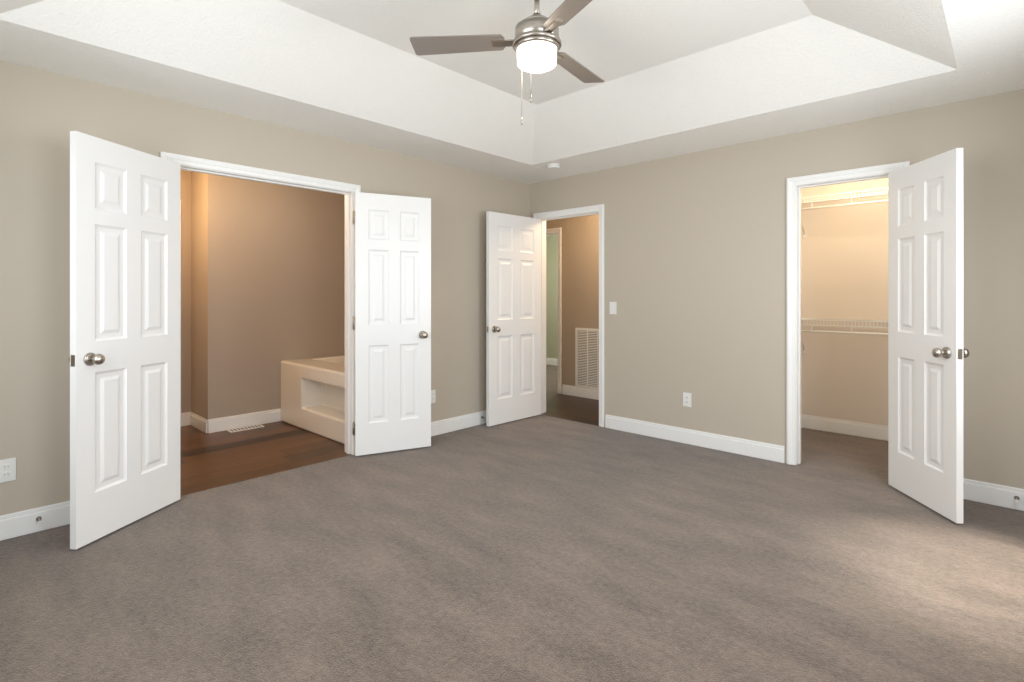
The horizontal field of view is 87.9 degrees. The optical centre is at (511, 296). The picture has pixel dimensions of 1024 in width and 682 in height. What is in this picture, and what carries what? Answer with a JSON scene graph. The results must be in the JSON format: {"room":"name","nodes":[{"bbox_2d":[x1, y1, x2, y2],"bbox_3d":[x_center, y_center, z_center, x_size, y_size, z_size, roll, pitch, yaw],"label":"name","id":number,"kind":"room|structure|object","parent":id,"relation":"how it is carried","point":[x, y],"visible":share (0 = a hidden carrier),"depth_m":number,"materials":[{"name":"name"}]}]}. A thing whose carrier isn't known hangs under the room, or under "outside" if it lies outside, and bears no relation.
{"room":"empty bedroom","nodes":[
{"label":"empty bedroom","id":0,"kind":"room"},
{"bbox_2d":[180,170,187,412],"bbox_3d":[-3.710,0.020,4.558,0.120,2.440,1.870,0,0,43],"label":"wall","id":1,"kind":"structure","parent":0,"point":[183,174],"depth_m":5.08,"materials":[{"name":"beige paint"}]},
{"bbox_2d":[180,199,180,426],"bbox_3d":[-3.462,0.160,4.723,0.017,2.160,0.910,0,0,43],"label":"door frame","id":2,"kind":"structure","parent":1,"relation":"attached to","point":[180,312],"depth_m":5.04,"materials":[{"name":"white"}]},
{"bbox_2d":[188,171,199,415],"bbox_3d":[-2.940,0.020,5.049,0.330,2.440,0.100,0,0,43],"label":"wall","id":3,"kind":"structure","parent":0,"point":[193,177],"depth_m":5.06,"materials":[{"name":"beige paint"}]},
{"bbox_2d":[0,60,529,515],"bbox_3d":[-1.516,-0.210,3.945,0.120,2.900,4.860,0,0,43],"label":"wall","id":4,"kind":"structure","parent":0,"point":[43,113],"depth_m":2.97,"materials":[{"name":"beige paint"}]},
{"bbox_2d":[0,457,15,482],"bbox_3d":[-2.583,0.890,2.713,0.010,0.116,0.072,0,0,43],"label":"electrical outlet","id":5,"kind":"object","parent":4,"relation":"attached to","point":[7,470],"visible":1,"depth_m":2.72,"materials":[{"name":"white plastic"}]},
{"bbox_2d":[68,131,179,549],"bbox_3d":[-2.077,0.213,2.903,0.183,2.030,0.662,0,0,9],"label":"door","id":6,"kind":"structure","parent":4,"relation":"in","point":[124,359],"depth_m":2.83,"materials":[{"name":"white wood"}]},
{"bbox_2d":[160,151,360,454],"bbox_3d":[-1.707,0.183,3.740,0.160,2.113,1.350,0,0,43],"label":"door frame","id":7,"kind":"structure","parent":4,"relation":"attached to","point":[225,169],"depth_m":4.14,"materials":[{"name":"white wood"}]},
{"bbox_2d":[353,192,430,455],"bbox_3d":[-0.946,0.213,4.231,0.617,2.030,0.183,0,0,-27],"label":"door","id":8,"kind":"structure","parent":4,"relation":"in","point":[392,322],"depth_m":4.21,"materials":[{"name":"white wood"}]},
{"bbox_2d":[431,390,435,402],"bbox_3d":[-0.706,0.890,4.712,0.010,0.116,0.072,0,0,43],"label":"electrical outlet","id":9,"kind":"object","parent":4,"relation":"attached to","point":[433,396],"visible":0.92,"depth_m":4.72,"materials":[{"name":"white plastic"}]},
{"bbox_2d":[180,421,350,495],"bbox_3d":[-2.390,1.265,4.409,2.008,0.050,3.520,0,0,43],"label":"floor","id":10,"kind":"structure","parent":0,"point":[214,460],"depth_m":4.19,"materials":[{"name":"brown wood"}]},
{"bbox_2d":[227,425,264,432],"bbox_3d":[-2.489,1.236,4.968,0.100,0.008,0.300,0,0,43],"label":"floor vent","id":11,"kind":"object","parent":10,"relation":"in","point":[245,428],"visible":1,"depth_m":4.96,"materials":[{"name":"white metal"}]},
{"bbox_2d":[281,355,344,443],"bbox_3d":[-1.422,0.940,5.179,1.420,0.600,1.067,0,0,43],"label":"tub","id":12,"kind":"object","parent":10,"relation":"on","point":[313,395],"visible":0.35,"depth_m":4.97,"materials":[{"name":"beige plastic"}]},
{"bbox_2d":[200,173,344,419],"bbox_3d":[-2.166,0.020,5.516,0.120,2.440,1.840,0,0,43],"label":"wall","id":13,"kind":"structure","parent":0,"point":[262,280],"depth_m":5.16,"materials":[{"name":"beige paint"}]},
{"bbox_2d":[0,358,1023,540],"bbox_3d":[0.302,1.177,4.515,6.550,0.125,7.940,0,0,43],"label":"baseboard","id":14,"kind":"structure","parent":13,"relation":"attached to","point":[17,524],"depth_m":4.54,"materials":[{"name":"white wood"}]},
{"bbox_2d":[36,516,41,523],"bbox_3d":[-2.465,1.170,2.772,0.074,0.024,0.024,0,0,43],"label":"door stop","id":15,"kind":"object","parent":14,"relation":"attached to","point":[38,519],"visible":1,"depth_m":2.79,"materials":[{"name":"silver metal"}]},
{"bbox_2d":[0,365,1023,681],"bbox_3d":[0.302,1.265,4.515,6.550,0.050,7.940,0,0,43],"label":"floor","id":16,"kind":"structure","parent":0,"point":[540,549],"depth_m":2.36,"materials":[{"name":"grey carpet"}]},
{"bbox_2d":[546,236,546,358],"bbox_3d":[-0.102,0.020,8.955,0.120,2.440,1.980,0,0,43],"label":"wall","id":17,"kind":"structure","parent":0,"point":[546,236],"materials":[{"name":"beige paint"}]},
{"bbox_2d":[547,235,557,358],"bbox_3d":[1.767,0.020,8.667,3.240,2.440,0.120,0,0,43],"label":"wall","id":18,"kind":"structure","parent":0,"point":[551,296],"depth_m":9.56,"materials":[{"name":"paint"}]},
{"bbox_2d":[541,391,598,425],"bbox_3d":[0.466,1.265,6.186,4.100,0.050,1.120,0,0,43],"label":"floor","id":19,"kind":"structure","parent":0,"point":[575,408],"depth_m":5.87,"materials":[{"name":"brown wood"}]},
{"bbox_2d":[546,214,598,385],"bbox_3d":[0.819,0.020,6.650,4.220,2.440,0.120,0,0,43],"label":"wall","id":20,"kind":"structure","parent":0,"point":[580,271],"depth_m":6.57,"materials":[{"name":"beige paint"}]},
{"bbox_2d":[546,227,561,393],"bbox_3d":[0.349,0.183,7.091,0.890,2.113,0.160,0,0,43],"label":"trim","id":21,"kind":"structure","parent":20,"relation":"attached to","point":[554,231],"depth_m":6.75,"materials":[{"name":"white wood"}]},
{"bbox_2d":[575,328,598,390],"bbox_3d":[0.974,0.760,6.413,0.510,0.740,0.014,0,0,43],"label":"air vent","id":22,"kind":"object","parent":20,"relation":"in","point":[586,358],"visible":0.65,"depth_m":6.46,"materials":[{"name":"white metal"}]},
{"bbox_2d":[530,89,1023,488],"bbox_3d":[1.745,-0.210,4.298,4.390,2.900,0.120,0,0,43],"label":"wall","id":23,"kind":"structure","parent":0,"point":[695,266],"depth_m":4.11,"materials":[{"name":"beige paint"}]},
{"bbox_2d":[486,211,540,425],"bbox_3d":[0.035,0.213,5.284,0.183,2.030,0.755,0,0,45],"label":"hall door","id":24,"kind":"structure","parent":23,"relation":"in","point":[513,317],"depth_m":5.23,"materials":[{"name":"white wood"}]},
{"bbox_2d":[533,204,603,426],"bbox_3d":[0.597,0.183,5.376,0.880,2.113,0.160,0,0,43],"label":"door frame","id":25,"kind":"structure","parent":23,"relation":"attached to","point":[544,217],"depth_m":5.25,"materials":[{"name":"white wood"}]},
{"bbox_2d":[610,302,615,313],"bbox_3d":[0.943,0.110,4.963,0.072,0.116,0.009,0,0,43],"label":"light switch","id":26,"kind":"object","parent":23,"relation":"attached to","point":[612,307],"visible":1,"depth_m":4.96,"materials":[{"name":"white plastic"}]},
{"bbox_2d":[683,392,690,406],"bbox_3d":[1.471,0.870,4.465,0.072,0.116,0.012,0,0,43],"label":"electrical outlet","id":27,"kind":"object","parent":23,"relation":"attached to","point":[686,399],"visible":1,"depth_m":4.46,"materials":[{"name":"white plastic"}]},
{"bbox_2d":[786,161,909,464],"bbox_3d":[2.349,0.183,3.732,0.735,2.113,0.160,0,0,43],"label":"door frame","id":28,"kind":"structure","parent":23,"relation":"attached to","point":[795,186],"depth_m":3.91,"materials":[{"name":"white wood"}]},
{"bbox_2d":[888,148,969,523],"bbox_3d":[2.448,0.213,3.174,0.183,2.030,0.610,0,0,5],"label":"closet door","id":29,"kind":"structure","parent":23,"relation":"in","point":[927,352],"depth_m":3.11,"materials":[{"name":"white wood"}]},
{"bbox_2d":[801,178,887,425],"bbox_3d":[3.387,0.020,4.498,2.270,2.440,0.120,0,0,43],"label":"wall","id":30,"kind":"structure","parent":0,"point":[844,262],"depth_m":4.75,"materials":[{"name":"beige paint"}]},
{"bbox_3d":[1.597,-0.210,1.022,0.120,2.900,4.860,0,0,43],"label":"wall","id":31,"kind":"structure","parent":0,"visible":0},
{"bbox_2d":[0,0,1023,183],"bbox_3d":[0.082,-1.355,2.527,4.150,0.310,4.740,0,0,43],"label":"ceiling","id":32,"kind":"structure","parent":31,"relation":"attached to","point":[680,77],"depth_m":3.10,"materials":[{"name":"white paint"}]},
{"bbox_2d":[410,0,603,124],"bbox_3d":[0.210,-1.163,2.607,1.107,0.695,1.035,0,0,43],"label":"ceiling fan","id":33,"kind":"object","parent":32,"relation":"hanging from","point":[535,43],"visible":1,"depth_m":2.54,"materials":[{"name":"silver metal"}]},
{"bbox_2d":[546,163,560,169],"bbox_3d":[0.381,-1.183,4.858,0.132,0.034,0.132,0,0,43],"label":"smoke detector","id":34,"kind":"object","parent":32,"relation":"attached to","point":[553,166],"visible":1,"depth_m":4.82,"materials":[{"name":"white plastic"}]},
{"bbox_3d":[2.891,0.020,4.094,2.100,2.440,1.150,0,0,43],"label":"liner","id":35,"kind":"object","parent":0,"visible":0},
{"bbox_2d":[801,318,887,352],"bbox_3d":[3.179,0.371,4.401,2.084,0.328,0.302,0,0,43],"label":"shelf","id":36,"kind":"object","parent":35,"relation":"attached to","point":[837,320],"visible":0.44,"depth_m":4.58,"materials":[{"name":"white metal"}]},
{"bbox_2d":[801,187,887,236],"bbox_3d":[3.179,-0.719,4.401,2.084,0.328,0.302,0,0,43],"label":"shelf","id":37,"kind":"object","parent":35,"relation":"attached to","point":[844,196],"visible":0.29,"depth_m":4.57,"materials":[{"name":"white metal"}]}
]}

